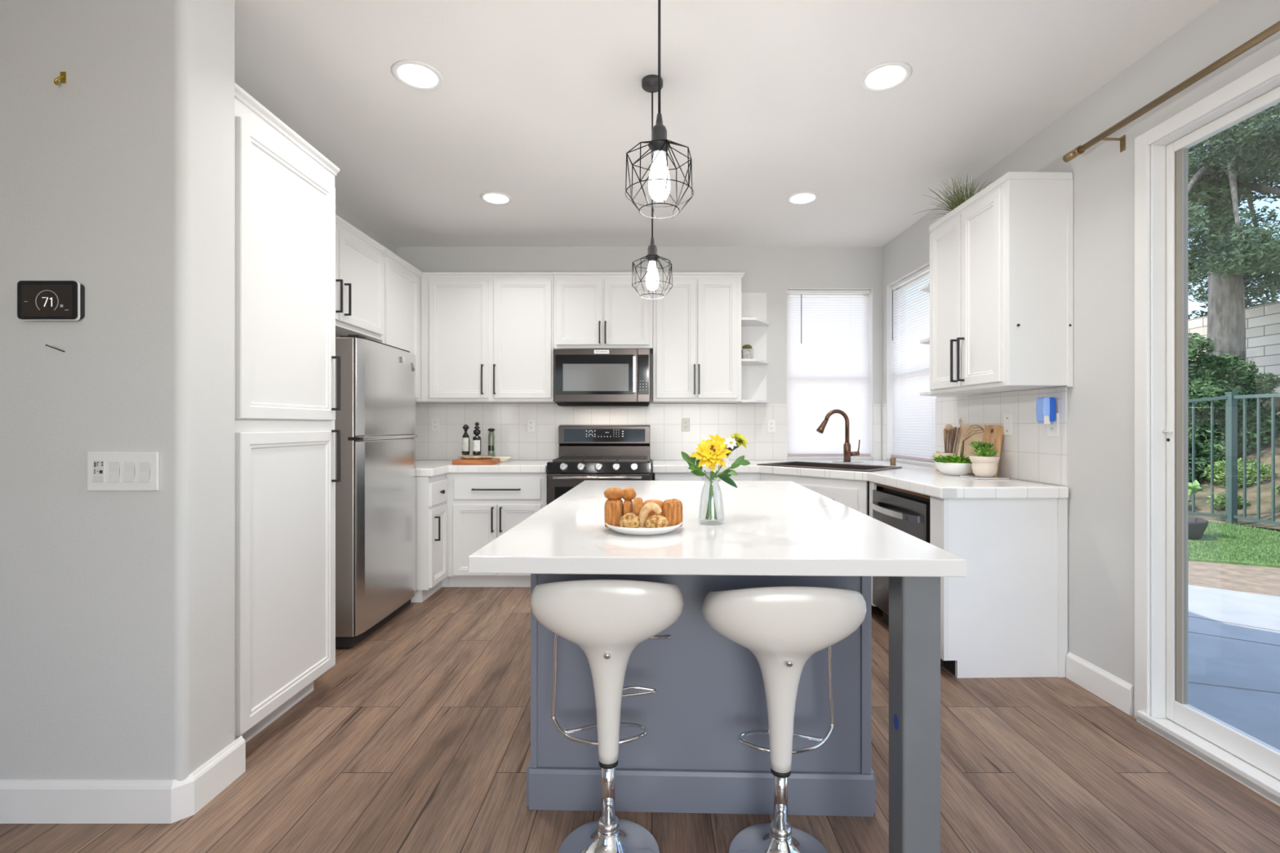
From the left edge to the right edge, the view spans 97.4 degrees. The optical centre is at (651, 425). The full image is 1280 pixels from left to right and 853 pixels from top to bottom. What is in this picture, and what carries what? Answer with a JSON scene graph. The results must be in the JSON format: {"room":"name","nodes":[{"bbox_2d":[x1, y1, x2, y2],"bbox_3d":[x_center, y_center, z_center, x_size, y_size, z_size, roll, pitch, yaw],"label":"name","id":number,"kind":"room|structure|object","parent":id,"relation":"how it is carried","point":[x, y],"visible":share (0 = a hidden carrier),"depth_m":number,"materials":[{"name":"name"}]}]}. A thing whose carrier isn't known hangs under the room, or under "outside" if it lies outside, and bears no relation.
{"room":"kitchen","nodes":[
{"label":"kitchen","id":0,"kind":"room"},
{"bbox_2d":[0,0,234,781],"bbox_3d":[-3.325,-0.152,1.847,3.750,2.745,0.215,0,0,0],"label":"wall","id":1,"kind":"structure","parent":0,"point":[117,178],"depth_m":1.74,"materials":[{"name":"paint"}]},
{"bbox_2d":[17,280,84,320],"bbox_3d":[-1.847,-0.382,1.728,0.187,0.121,0.023,0,0,0],"label":"thermostat","id":2,"kind":"object","parent":1,"relation":"attached to","point":[37,300],"visible":1,"depth_m":1.72,"materials":[{"name":"black plastic"}]},
{"bbox_2d":[0,735,245,823],"bbox_3d":[-3.217,1.157,1.855,3.566,0.125,0.261,0,0,0],"label":"baseboard","id":3,"kind":"structure","parent":1,"relation":"attached to","point":[21,801],"depth_m":1.72,"materials":[{"name":"paint"}]},
{"bbox_2d":[87,452,159,490],"bbox_3d":[-1.623,0.141,1.733,0.218,0.115,0.013,0,0,0],"label":"switch plate","id":4,"kind":"object","parent":1,"relation":"attached to","point":[106,471],"visible":1,"depth_m":1.73,"materials":[{"name":"white plastic"}]},
{"bbox_2d":[93,460,104,482],"bbox_3d":[-1.700,0.141,1.729,0.033,0.066,0.004,0,0,0],"label":"switch","id":5,"kind":"object","parent":4,"relation":"attached to","point":[98,465],"depth_m":1.73,"materials":[{"name":"grey"}]},
{"bbox_2d":[335,204,396,254],"bbox_3d":[-2.255,-0.152,3.380,0.150,2.745,2.840,0,0,0],"label":"wall","id":6,"kind":"structure","parent":0,"point":[340,211],"depth_m":4.27,"materials":[{"name":"paint"}]},
{"bbox_2d":[335,214,386,340],"bbox_3d":[-1.978,-0.896,3.248,0.400,0.632,1.175,0,0,0],"label":"upper cabinet","id":7,"kind":"object","parent":6,"relation":"attached to","point":[359,258],"visible":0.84,"depth_m":3.50,"materials":[{"name":"white paint"}]},
{"bbox_2d":[375,248,435,403],"bbox_3d":[-1.996,-0.702,4.318,0.365,1.020,0.960,0,0,0],"label":"upper cabinet","id":8,"kind":"object","parent":6,"relation":"attached to","point":[402,280],"visible":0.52,"depth_m":4.11,"materials":[{"name":"white paint"}]},
{"bbox_2d":[396,246,882,515],"bbox_3d":[-0.105,-0.152,4.875,4.450,2.745,0.150,0,0,0],"label":"wall","id":9,"kind":"structure","parent":0,"point":[770,270],"depth_m":4.80,"materials":[{"name":"paint"}]},
{"bbox_2d":[431,417,439,431],"bbox_3d":[-1.841,-0.008,4.787,0.070,0.115,0.008,0,0,0],"label":"power outlet","id":10,"kind":"object","parent":9,"relation":"attached to","point":[435,422],"visible":1,"depth_m":4.79,"materials":[{"name":"white plastic"}]},
{"bbox_2d":[420,272,555,403],"bbox_3d":[-1.308,-0.702,4.606,1.050,1.020,0.384,0,0,0],"label":"upper cabinet","id":11,"kind":"object","parent":9,"relation":"attached to","point":[486,337],"visible":0.98,"depth_m":4.46,"materials":[{"name":"white paint"}]},
{"bbox_2d":[553,272,653,353],"bbox_3d":[-0.387,-0.913,4.606,0.789,0.598,0.384,0,0,0],"label":"upper cabinet","id":12,"kind":"object","parent":9,"relation":"attached to","point":[592,310],"visible":0.93,"depth_m":4.46,"materials":[{"name":"white paint"}]},
{"bbox_2d":[554,348,650,406],"bbox_3d":[-0.388,-0.382,4.564,0.751,0.447,0.448,0,0,0],"label":"microwave oven","id":13,"kind":"object","parent":12,"relation":"attached to","point":[584,377],"visible":1,"depth_m":4.37,"materials":[{"name":"silver metal"}]},
{"bbox_2d":[414,404,881,460],"bbox_3d":[-0.112,0.054,4.795,4.133,0.479,0.008,0,0,0],"label":"backsplash","id":14,"kind":"structure","parent":9,"relation":"attached to","point":[513,439],"depth_m":4.79,"materials":[{"name":"tile"}]},
{"bbox_2d":[681,417,689,431],"bbox_3d":[0.287,-0.006,4.787,0.070,0.115,0.008,0,0,0],"label":"power outlet","id":15,"kind":"object","parent":9,"relation":"attached to","point":[685,421],"visible":1,"depth_m":4.79,"materials":[{"name":"white plastic"}]},
{"bbox_2d":[653,272,744,403],"bbox_3d":[0.372,-0.702,4.606,0.724,1.020,0.384,0,0,0],"label":"upper cabinet","id":16,"kind":"object","parent":9,"relation":"attached to","point":[697,324],"visible":0.96,"depth_m":4.46,"materials":[{"name":"white paint"}]},
{"bbox_2d":[736,293,768,403],"bbox_3d":[0.848,-0.659,4.648,0.267,0.942,0.300,0,0,0],"label":"shelf","id":17,"kind":"object","parent":9,"relation":"attached to","point":[754,323],"visible":0.8,"depth_m":4.79,"materials":[{"name":"white paint"}]},
{"bbox_2d":[741,344,752,359],"bbox_3d":[0.793,-0.604,4.680,0.084,0.138,0.084,0,0,0],"label":"potted cactus","id":18,"kind":"object","parent":17,"relation":"on","point":[747,351],"visible":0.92,"depth_m":4.64,"materials":[{"name":"ceramic"}]},
{"bbox_2d":[786,288,872,457],"bbox_3d":[1.518,-0.450,4.870,0.733,1.444,0.139,0,0,0],"label":"window","id":19,"kind":"structure","parent":9,"relation":"in","point":[870,295],"depth_m":4.84,"materials":[{"name":"paint"}]},
{"bbox_2d":[786,289,870,455],"bbox_3d":[1.518,-0.452,4.839,0.717,1.424,0.039,0,0,0],"label":"window blind","id":20,"kind":"object","parent":19,"relation":"attached to","point":[813,390],"visible":0.82,"depth_m":4.84,"materials":[{"name":"white plastic"}]},
{"bbox_2d":[0,586,1279,852],"bbox_3d":[-1.500,1.280,0.875,7.400,0.120,8.150,0,0,0],"label":"floor","id":21,"kind":"structure","parent":0,"point":[416,739],"depth_m":1.96,"materials":[{"name":"brown wood"}]},
{"bbox_2d":[234,82,340,742],"bbox_3d":[-1.808,0.004,2.315,0.740,2.432,0.680,0,0,0],"label":"pantry cabinet","id":22,"kind":"object","parent":21,"relation":"on","point":[285,480],"visible":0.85,"depth_m":2.25,"materials":[{"name":"white paint"}]},
{"bbox_2d":[334,334,417,648],"bbox_3d":[-1.861,0.359,3.434,0.578,1.722,0.781,0,0,0],"label":"refrigerator","id":23,"kind":"object","parent":21,"relation":"on","point":[375,492],"visible":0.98,"depth_m":3.22,"materials":[{"name":"grey"}]},
{"bbox_2d":[410,473,448,602],"bbox_3d":[-1.828,0.787,4.330,0.700,0.866,0.936,0,0,0],"label":"base cabinet","id":24,"kind":"object","parent":21,"relation":"on","point":[431,491],"visible":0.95,"depth_m":3.88,"materials":[{"name":"white paint"}]},
{"bbox_2d":[416,460,552,476],"bbox_3d":[-1.482,0.324,4.326,1.393,0.057,0.928,0,0,0],"label":"countertop","id":25,"kind":"structure","parent":24,"relation":"on","point":[424,468],"depth_m":4.17,"materials":[{"name":"tile"}]},
{"bbox_2d":[452,457,499,464],"bbox_3d":[-1.348,0.277,4.343,0.309,0.036,0.235,0,0,0],"label":"wooden tray","id":26,"kind":"object","parent":25,"relation":"on","point":[489,460],"visible":0.92,"depth_m":4.22,"materials":[{"name":"brown wood"}]},
{"bbox_2d":[458,454,493,458],"bbox_3d":[-1.368,0.243,4.370,0.274,0.028,0.172,0,0,0],"label":"board","id":27,"kind":"object","parent":26,"relation":"on","point":[472,456],"visible":0.96,"depth_m":4.32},
{"bbox_2d":[462,424,470,455],"bbox_3d":[-1.447,0.110,4.375,0.060,0.238,0.060,0,0,0],"label":"oil bottle","id":28,"kind":"object","parent":27,"relation":"on","point":[465,437],"visible":1,"depth_m":4.35,"materials":[{"name":"black"}]},
{"bbox_2d":[472,422,481,455],"bbox_3d":[-1.360,0.101,4.375,0.064,0.255,0.064,0,0,0],"label":"oil bottle","id":29,"kind":"object","parent":27,"relation":"on","point":[477,440],"visible":1,"depth_m":4.35,"materials":[{"name":"black"}]},
{"bbox_2d":[487,428,494,456],"bbox_3d":[-1.330,0.159,4.660,0.064,0.272,0.064,0,0,0],"label":"oil bottle","id":30,"kind":"object","parent":25,"relation":"on","point":[491,434],"visible":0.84,"depth_m":4.64,"materials":[{"name":"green glass"}]},
{"bbox_2d":[446,472,547,586],"bbox_3d":[-1.160,0.787,4.473,0.746,0.866,0.650,0,0,0],"label":"base cabinet","id":31,"kind":"object","parent":21,"relation":"on","point":[482,507],"visible":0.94,"depth_m":4.20,"materials":[{"name":"white paint"}]},
{"bbox_2d":[546,425,651,504],"bbox_3d":[-0.388,0.608,4.409,0.769,1.225,0.757,0,0,0],"label":"gas range","id":32,"kind":"object","parent":21,"relation":"on","point":[585,452],"visible":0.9,"depth_m":4.64,"materials":[{"name":"black metal"}]},
{"bbox_2d":[529,579,684,852],"bbox_3d":[-0.123,0.809,1.595,0.427,0.822,0.313,0,0,0],"label":"bar stool","id":33,"kind":"object","parent":21,"relation":"on","point":[607,620],"visible":1,"depth_m":1.51,"materials":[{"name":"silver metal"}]},
{"bbox_2d":[654,472,760,480],"bbox_3d":[0.417,0.787,4.473,0.790,0.866,0.650,0,0,0],"label":"base cabinet","id":34,"kind":"object","parent":21,"relation":"on","point":[658,476],"visible":0.02,"depth_m":4.21,"materials":[{"name":"white paint"}]},
{"bbox_2d":[652,460,1068,498],"bbox_3d":[1.007,0.324,3.740,2.003,0.057,2.099,0,0,0],"label":"countertop","id":35,"kind":"structure","parent":34,"relation":"on","point":[923,480],"depth_m":3.20,"materials":[{"name":"tile"}]},
{"bbox_2d":[756,461,902,500],"bbox_3d":[1.262,0.385,4.055,0.506,0.198,0.866,0,0,-43],"label":"sink","id":36,"kind":"object","parent":35,"relation":"in","point":[847,467],"visible":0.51,"depth_m":4.11,"materials":[{"name":"brown"}]},
{"bbox_2d":[816,408,863,462],"bbox_3d":[1.443,0.080,4.324,0.364,0.410,0.082,0,0,0],"label":"kitchen faucet","id":37,"kind":"object","parent":35,"relation":"on","point":[847,454],"visible":1,"depth_m":4.32,"materials":[{"name":"brown metal"}]},
{"bbox_2d":[928,452,972,475],"bbox_3d":[1.804,0.228,3.367,0.263,0.132,0.259,0,0,25],"label":"potted plant","id":38,"kind":"object","parent":35,"relation":"on","point":[948,465],"visible":0.95,"depth_m":3.29,"materials":[{"name":"white ceramic"}]},
{"bbox_2d":[960,424,983,462],"bbox_3d":[1.876,0.115,3.300,0.140,0.238,0.055,0,0,0],"label":"whisk","id":39,"kind":"object","parent":38,"relation":"in","point":[963,440],"visible":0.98,"depth_m":3.29,"materials":[{"name":"brown"}]},
{"bbox_2d":[957,424,986,474],"bbox_3d":[1.959,0.144,3.455,0.059,0.298,0.235,0,0,-2],"label":"cutting board","id":40,"kind":"object","parent":35,"relation":"on","point":[979,437],"visible":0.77,"depth_m":3.46,"materials":[{"name":"brown wood"}]},
{"bbox_2d":[960,475,1008,479],"bbox_3d":[1.855,0.290,3.143,0.180,0.008,0.165,0,0,0],"label":"tray","id":41,"kind":"object","parent":35,"relation":"on","point":[972,477],"visible":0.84,"depth_m":3.07,"materials":[{"name":"silver metal"}]},
{"bbox_2d":[967,440,999,476],"bbox_3d":[1.861,0.187,3.149,0.154,0.197,0.155,0,0,0],"label":"potted plant","id":42,"kind":"object","parent":41,"relation":"on","point":[984,464],"visible":1,"depth_m":3.11,"materials":[{"name":"beige ceramic"}]},
{"bbox_2d":[982,425,1003,475],"bbox_3d":[1.963,0.145,3.258,0.061,0.296,0.150,0,0,-1],"label":"cutting board","id":43,"kind":"object","parent":35,"relation":"on","point":[993,434],"visible":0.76,"depth_m":3.22,"materials":[{"name":"brown wood"}]},
{"bbox_2d":[526,573,940,852],"bbox_3d":[0.163,0.784,2.210,1.107,0.872,1.750,0,0,2],"label":"base cabinet","id":44,"kind":"object","parent":21,"relation":"on","point":[691,758],"visible":0.51,"depth_m":1.78,"materials":[{"name":"grey paint"}]},
{"bbox_2d":[468,480,966,577],"bbox_3d":[0.171,0.326,2.215,1.204,0.040,1.863,0,0,0],"label":"countertop","id":45,"kind":"structure","parent":44,"relation":"on","point":[768,527],"depth_m":1.47,"materials":[{"name":"white stone"}]},
{"bbox_2d":[604,521,682,535],"bbox_3d":[-0.024,0.293,1.635,0.226,0.026,0.208,0,0,0],"label":"serving plate","id":46,"kind":"object","parent":45,"relation":"on","point":[640,531],"visible":0.53,"depth_m":1.55,"materials":[{"name":"white ceramic"}]},
{"bbox_2d":[604,498,622,527],"bbox_3d":[-0.112,0.254,1.655,0.053,0.083,0.062,0,0,0],"label":"bread loaf","id":47,"kind":"object","parent":46,"relation":"on","point":[613,508],"visible":0.73,"depth_m":1.62,"materials":[{"name":"food"}]},
{"bbox_2d":[604,487,624,499],"bbox_3d":[-0.110,0.199,1.655,0.063,0.034,0.053,0,0,0],"label":"bread roll","id":48,"kind":"object","parent":47,"relation":"on","point":[611,493],"visible":1,"depth_m":1.64,"materials":[{"name":"food"}]},
{"bbox_2d":[622,499,632,515],"bbox_3d":[-0.070,0.256,1.660,0.029,0.079,0.053,0,0,0],"label":"bread loaf","id":49,"kind":"object","parent":46,"relation":"on","point":[628,504],"visible":0.56,"depth_m":1.64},
{"bbox_2d":[622,487,636,500],"bbox_3d":[-0.068,0.201,1.665,0.045,0.037,0.044,0,0,0],"label":"bread roll","id":50,"kind":"object","parent":49,"relation":"on","point":[630,494],"visible":0.94,"depth_m":1.65,"materials":[{"name":"food"}]},
{"bbox_2d":[619,512,639,528],"bbox_3d":[-0.062,0.270,1.575,0.058,0.051,0.054,0,0,0],"label":"bread roll","id":51,"kind":"object","parent":46,"relation":"on","point":[630,520],"visible":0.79,"depth_m":1.56,"materials":[{"name":"food"}]},
{"bbox_2d":[633,497,643,516],"bbox_3d":[-0.040,0.244,1.635,0.029,0.072,0.032,0,0,0],"label":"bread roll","id":52,"kind":"object","parent":46,"relation":"on","point":[637,502],"visible":0.64,"depth_m":1.62,"materials":[{"name":"food"}]},
{"bbox_2d":[638,502,662,527],"bbox_3d":[-0.005,0.254,1.605,0.067,0.071,0.026,0,0,0],"label":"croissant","id":53,"kind":"object","parent":46,"relation":"on","point":[647,508],"visible":0.86,"depth_m":1.59,"materials":[{"name":"food"}]},
{"bbox_2d":[643,499,662,519],"bbox_3d":[0.004,0.259,1.690,0.066,0.072,0.052,0,0,0],"label":"bread loaf","id":54,"kind":"object","parent":46,"relation":"on","point":[660,503],"visible":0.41,"depth_m":1.67,"materials":[{"name":"food"}]},
{"bbox_2d":[644,515,669,528],"bbox_3d":[0.013,0.273,1.576,0.071,0.045,0.053,0,0,0],"label":"bread roll","id":55,"kind":"object","parent":46,"relation":"on","point":[654,521],"visible":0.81,"depth_m":1.56,"materials":[{"name":"food"}]},
{"bbox_2d":[662,498,682,526],"bbox_3d":[0.061,0.256,1.665,0.060,0.079,0.061,0,0,0],"label":"bread loaf","id":56,"kind":"object","parent":46,"relation":"on","point":[672,508],"visible":0.81,"depth_m":1.64,"materials":[{"name":"food"}]},
{"bbox_2d":[698,476,724,524],"bbox_3d":[0.186,0.233,1.755,0.081,0.146,0.081,0,0,0],"label":"glass vase","id":57,"kind":"object","parent":45,"relation":"on","point":[700,477],"visible":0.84,"depth_m":1.75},
{"bbox_2d":[680,451,717,519],"bbox_3d":[0.147,0.186,1.739,0.111,0.212,0.052,0,0,0],"label":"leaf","id":58,"kind":"object","parent":57,"relation":"in","point":[697,470],"visible":0.98,"depth_m":1.74,"materials":[{"name":"green plant"}]},
{"bbox_2d":[689,439,731,519],"bbox_3d":[0.180,0.167,1.732,0.112,0.251,0.083,0,0,37],"label":"flower","id":59,"kind":"object","parent":57,"relation":"in","point":[704,450],"visible":0.99,"depth_m":1.72,"materials":[{"name":"yellow plant"}]},
{"bbox_2d":[710,436,737,519],"bbox_3d":[0.222,0.164,1.743,0.084,0.257,0.028,0,0,4],"label":"flower","id":60,"kind":"object","parent":57,"relation":"in","point":[729,442],"visible":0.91,"depth_m":1.74,"materials":[{"name":"white plant"}]},
{"bbox_2d":[711,475,737,488],"bbox_3d":[0.218,0.223,1.747,0.096,0.139,0.026,0,0,7],"label":"leaf","id":61,"kind":"object","parent":57,"relation":"in","point":[726,479],"visible":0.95,"depth_m":1.75,"materials":[{"name":"green plant"}]},
{"bbox_2d":[705,432,749,519],"bbox_3d":[0.237,0.157,1.765,0.139,0.271,0.063,0,0,0],"label":"flower","id":62,"kind":"object","parent":57,"relation":"in","point":[740,440],"visible":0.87,"depth_m":1.76,"materials":[{"name":"yellow plant"}]},
{"bbox_2d":[706,455,750,519],"bbox_3d":[0.239,0.193,1.746,0.128,0.200,0.056,0,0,22],"label":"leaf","id":63,"kind":"object","parent":57,"relation":"in","point":[740,460],"visible":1,"depth_m":1.74,"materials":[{"name":"green plant"}]},
{"bbox_2d":[701,586,866,852],"bbox_3d":[0.361,0.815,1.575,0.440,0.810,0.313,0,0,0],"label":"bar stool","id":64,"kind":"object","parent":21,"relation":"on","point":[783,627],"visible":1,"depth_m":1.48,"materials":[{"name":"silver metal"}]},
{"bbox_2d":[760,473,876,606],"bbox_3d":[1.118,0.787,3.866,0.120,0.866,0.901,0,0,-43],"label":"base cabinet","id":65,"kind":"object","parent":21,"relation":"on","point":[853,494],"visible":0.03,"depth_m":3.70,"materials":[{"name":"white paint"}]},
{"bbox_2d":[871,483,944,666],"bbox_3d":[1.647,0.787,3.185,0.660,0.866,0.666,0,0,-1],"label":"dishwasher","id":66,"kind":"object","parent":21,"relation":"on","point":[908,512],"visible":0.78,"depth_m":3.19,"materials":[{"name":"black metal"}]},
{"bbox_2d":[929,496,1067,678],"bbox_3d":[1.710,0.787,2.782,0.608,0.866,0.129,0,0,-1],"label":"base cabinet","id":67,"kind":"object","parent":21,"relation":"on","point":[1007,617],"visible":0.91,"depth_m":2.72,"materials":[{"name":"paint"}]},
{"bbox_2d":[234,0,1219,246],"bbox_3d":[-1.440,-1.600,0.875,7.520,0.150,8.150,0,0,0],"label":"ceiling","id":68,"kind":"structure","parent":0,"point":[542,104],"depth_m":2.66,"materials":[{"name":"white paint"}]},
{"bbox_2d":[391,59,444,90],"bbox_3d":[-1.018,-1.521,2.450,0.212,0.007,0.212,0,0,0],"label":"recessed light","id":69,"kind":"object","parent":68,"relation":"in","point":[415,74],"visible":1,"depth_m":2.44,"materials":[{"name":"paint"}]},
{"bbox_2d":[480,191,512,204],"bbox_3d":[-1.043,-1.521,3.770,0.212,0.007,0.212,0,0,0],"label":"recessed light","id":70,"kind":"object","parent":68,"relation":"in","point":[491,197],"visible":1,"depth_m":3.76,"materials":[{"name":"paint"}]},
{"bbox_2d":[631,74,672,299],"bbox_3d":[0.002,-1.048,2.490,0.182,0.954,0.182,0,0,0],"label":"pendant light","id":71,"kind":"object","parent":68,"relation":"hanging from","point":[649,82],"visible":1,"depth_m":2.47,"materials":[{"name":"grey"}]},
{"bbox_2d":[645,237,658,262],"bbox_3d":[0.002,-0.777,2.490,0.056,0.105,0.055,0,0,0],"label":"socket","id":72,"kind":"object","parent":71,"relation":"attached to","point":[651,250],"depth_m":2.47,"materials":[{"name":"grey"}]},
{"bbox_2d":[625,0,693,218],"bbox_3d":[0.020,-1.048,1.500,0.182,0.954,0.182,0,0,0],"label":"pendant light","id":73,"kind":"object","parent":68,"relation":"hanging from","point":[659,184],"visible":1,"depth_m":1.48,"materials":[{"name":"grey"}]},
{"bbox_2d":[648,113,669,155],"bbox_3d":[0.020,-0.777,1.500,0.056,0.105,0.055,0,0,0],"label":"socket","id":74,"kind":"object","parent":73,"relation":"attached to","point":[659,132],"depth_m":1.48,"materials":[{"name":"grey"}]},
{"bbox_2d":[786,191,818,204],"bbox_3d":[1.010,-1.521,3.770,0.212,0.007,0.212,0,0,0],"label":"recessed light","id":75,"kind":"object","parent":68,"relation":"in","point":[801,197],"visible":1,"depth_m":3.76,"materials":[{"name":"paint"}]},
{"bbox_2d":[859,61,911,92],"bbox_3d":[1.021,-1.521,2.460,0.212,0.007,0.212,0,0,0],"label":"recessed light","id":76,"kind":"object","parent":68,"relation":"in","point":[886,76],"visible":1,"depth_m":2.45,"materials":[{"name":"paint"}]},
{"bbox_2d":[934,461,972,475],"bbox_3d":[1.815,0.256,3.360,0.228,0.077,0.228,0,0,0],"label":"bowl","id":77,"kind":"object","parent":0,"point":[948,468],"depth_m":3.28,"materials":[{"name":"white ceramic"}]},
{"bbox_2d":[882,0,1279,715],"bbox_3d":[2.149,-0.152,0.802,0.160,2.745,8.000,0,0,-1],"label":"wall","id":78,"kind":"structure","parent":0,"point":[1100,402],"depth_m":2.50,"materials":[{"name":"paint"}]},
{"bbox_2d":[886,262,934,464],"bbox_3d":[2.048,-0.450,4.323,0.139,1.444,0.785,0,0,-1],"label":"window","id":79,"kind":"structure","parent":78,"relation":"in","point":[889,292],"depth_m":4.71,"materials":[{"name":"paint"}]},
{"bbox_2d":[890,265,936,462],"bbox_3d":[2.016,-0.452,4.322,0.039,1.424,0.769,0,0,-1],"label":"window blind","id":80,"kind":"object","parent":79,"relation":"attached to","point":[913,419],"visible":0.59,"depth_m":4.36,"materials":[{"name":"white plastic"}]},
{"bbox_2d":[920,283,978,396],"bbox_3d":[1.839,-0.659,3.545,0.321,0.942,0.253,0,0,0],"label":"shelf","id":81,"kind":"object","parent":78,"relation":"attached to","point":[926,288],"visible":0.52,"depth_m":3.49,"materials":[{"name":"white paint"}]},
{"bbox_2d":[881,386,1066,485],"bbox_3d":[1.988,0.052,3.759,0.008,0.484,2.050,0,0,-1],"label":"backsplash","id":82,"kind":"structure","parent":78,"relation":"attached to","point":[1028,454],"depth_m":3.06,"materials":[{"name":"tile"}]},
{"bbox_2d":[928,171,1073,394],"bbox_3d":[1.825,-0.699,3.053,0.366,1.026,0.732,0,0,-1],"label":"upper cabinet","id":83,"kind":"object","parent":78,"relation":"attached to","point":[1002,260],"visible":1,"depth_m":2.72,"materials":[{"name":"white paint"}]},
{"bbox_2d":[915,173,991,219],"bbox_3d":[1.813,-1.339,3.382,0.345,0.308,0.498,0,0,-7],"label":"potted grass","id":84,"kind":"object","parent":83,"relation":"on","point":[955,203],"depth_m":3.35,"materials":[{"name":"green plant"}]},
{"bbox_2d":[1003,413,1012,435],"bbox_3d":[1.995,-0.006,3.154,0.007,0.122,0.070,0,0,-2],"label":"blank plate","id":85,"kind":"object","parent":78,"relation":"attached to","point":[1007,418],"visible":1,"depth_m":3.15,"materials":[{"name":"white plastic"}]},
{"bbox_2d":[1035,396,1055,424],"bbox_3d":[1.967,-0.074,2.811,0.064,0.136,0.074,0,0,-2],"label":"air freshener","id":86,"kind":"object","parent":78,"relation":"attached to","point":[1045,406],"visible":1,"depth_m":2.78,"materials":[{"name":"blue"}]},
{"bbox_2d":[1047,413,1058,437],"bbox_3d":[2.004,-0.002,2.814,0.008,0.120,0.075,0,0,-1],"label":"power outlet","id":87,"kind":"object","parent":78,"relation":"attached to","point":[1052,428],"visible":0.84,"depth_m":2.80,"materials":[{"name":"white plastic"}]},
{"bbox_2d":[1066,652,1133,715],"bbox_3d":[2.016,1.157,2.545,0.016,0.125,0.352,0,0,-1],"label":"baseboard","id":88,"kind":"structure","parent":78,"relation":"attached to","point":[1110,688],"depth_m":2.52,"materials":[{"name":"paint"}]},
{"bbox_2d":[1062,20,1279,162],"bbox_3d":[2.001,-1.224,1.440,0.103,0.087,2.384,0,0,-1],"label":"curtain rod","id":89,"kind":"object","parent":78,"relation":"attached to","point":[1275,28],"visible":1,"depth_m":2.10,"materials":[{"name":"gold metal"}]},
{"bbox_2d":[1134,54,1279,805],"bbox_3d":[2.115,0.019,1.359,0.180,2.441,1.987,0,0,-1],"label":"door","id":90,"kind":"structure","parent":78,"relation":"in","point":[1162,705],"depth_m":2.26,"materials":[{"name":"paint"}]},
{"label":"outside","id":91,"kind":"structure","parent":0,"visible":0},
{"bbox_2d":[1188,515,1279,596],"bbox_3d":[5.600,1.376,3.000,6.800,0.088,18.000,0,0,0],"label":"ground","id":92,"kind":"structure","parent":91,"point":[1264,580],"depth_m":4.93,"materials":[{"name":"stone"}]},
{"bbox_2d":[1188,457,1279,508],"bbox_3d":[8.543,0.952,8.451,2.344,0.896,1.724,0,0,0],"label":"leafy shrub","id":93,"kind":"object","parent":92,"relation":"on","point":[1220,501],"visible":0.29,"depth_m":8.68,"materials":[{"name":"green plant"}]},
{"bbox_2d":[1188,391,1279,525],"bbox_3d":[7.662,0.435,6.492,0.888,1.770,4.639,0,0,-14],"label":"iron fence","id":94,"kind":"object","parent":92,"relation":"on","point":[1231,516],"visible":0.46,"depth_m":7.53,"materials":[{"name":"metal"}]},
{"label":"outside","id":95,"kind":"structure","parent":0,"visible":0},
{"bbox_2d":[1188,105,1279,319],"bbox_3d":[16.229,-5.334,14.778,7.008,7.060,6.359,0,0,0],"label":"tree","id":96,"kind":"object","parent":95,"point":[1248,302],"visible":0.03,"depth_m":15.74,"materials":[{"name":"green plant"}]},
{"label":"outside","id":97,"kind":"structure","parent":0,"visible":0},
{"bbox_2d":[1188,396,1279,529],"bbox_3d":[10.950,-0.180,9.250,6.200,3.052,15.500,0,0,0],"label":"slope","id":98,"kind":"structure","parent":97,"point":[1202,497],"depth_m":8.55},
{"bbox_2d":[1188,102,1279,413],"bbox_3d":[11.146,-4.570,10.691,8.680,9.506,3.870,0,0,-38],"label":"pine tree","id":99,"kind":"object","parent":98,"relation":"on","point":[1233,160],"visible":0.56,"depth_m":10.02,"materials":[{"name":"green plant"}]},
{"bbox_2d":[1188,301,1279,393],"bbox_3d":[12.375,-1.040,11.750,0.450,2.720,9.500,0,0,0],"label":"wall","id":100,"kind":"structure","parent":98,"relation":"on","point":[1262,322],"depth_m":11.19,"materials":[{"name":"brick"}]},
{"bbox_2d":[1188,333,1279,484],"bbox_3d":[9.845,-0.262,10.104,3.151,2.909,1.544,0,0,-19],"label":"leafy shrub","id":101,"kind":"object","parent":98,"relation":"on","point":[1206,380],"visible":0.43,"depth_m":9.84,"materials":[{"name":"green plant"}]},
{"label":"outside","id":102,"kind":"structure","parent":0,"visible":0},
{"bbox_2d":[1188,522,1279,568],"bbox_3d":[5.860,1.320,6.500,3.720,0.024,4.200,0,0,0],"label":"ground","id":103,"kind":"structure","parent":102,"point":[1252,563],"depth_m":5.81,"materials":[{"name":"plant"}]},
{"bbox_2d":[1188,480,1221,539],"bbox_3d":[6.263,0.977,6.620,0.626,0.658,0.500,0,0,0],"label":"pot","id":104,"kind":"object","parent":103,"relation":"on","point":[1197,526],"visible":0.51,"depth_m":6.43,"materials":[{"name":"grey plastic"}]},
{"bbox_2d":[1188,520,1279,564],"bbox_3d":[6.651,1.292,6.357,1.829,0.037,3.231,0,0,41],"label":"grass blades","id":105,"kind":"object","parent":103,"relation":"on","point":[1219,526],"visible":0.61,"depth_m":6.13,"materials":[{"name":"plant"}]},
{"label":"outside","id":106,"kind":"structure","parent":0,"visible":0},
{"bbox_2d":[1188,584,1279,750],"bbox_3d":[4.400,1.370,0.300,4.400,0.100,12.600,0,0,0],"label":"ground","id":107,"kind":"structure","parent":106,"point":[1212,660],"depth_m":3.19,"materials":[{"name":"concrete"}]},
{"bbox_2d":[1188,616,1279,693],"bbox_3d":[4.158,1.319,2.227,4.118,0.006,1.888,0,0,42],"label":"joint","id":108,"kind":"object","parent":107,"relation":"on","point":[1189,616],"visible":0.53,"depth_m":3.43,"materials":[{"name":"grey concrete"}]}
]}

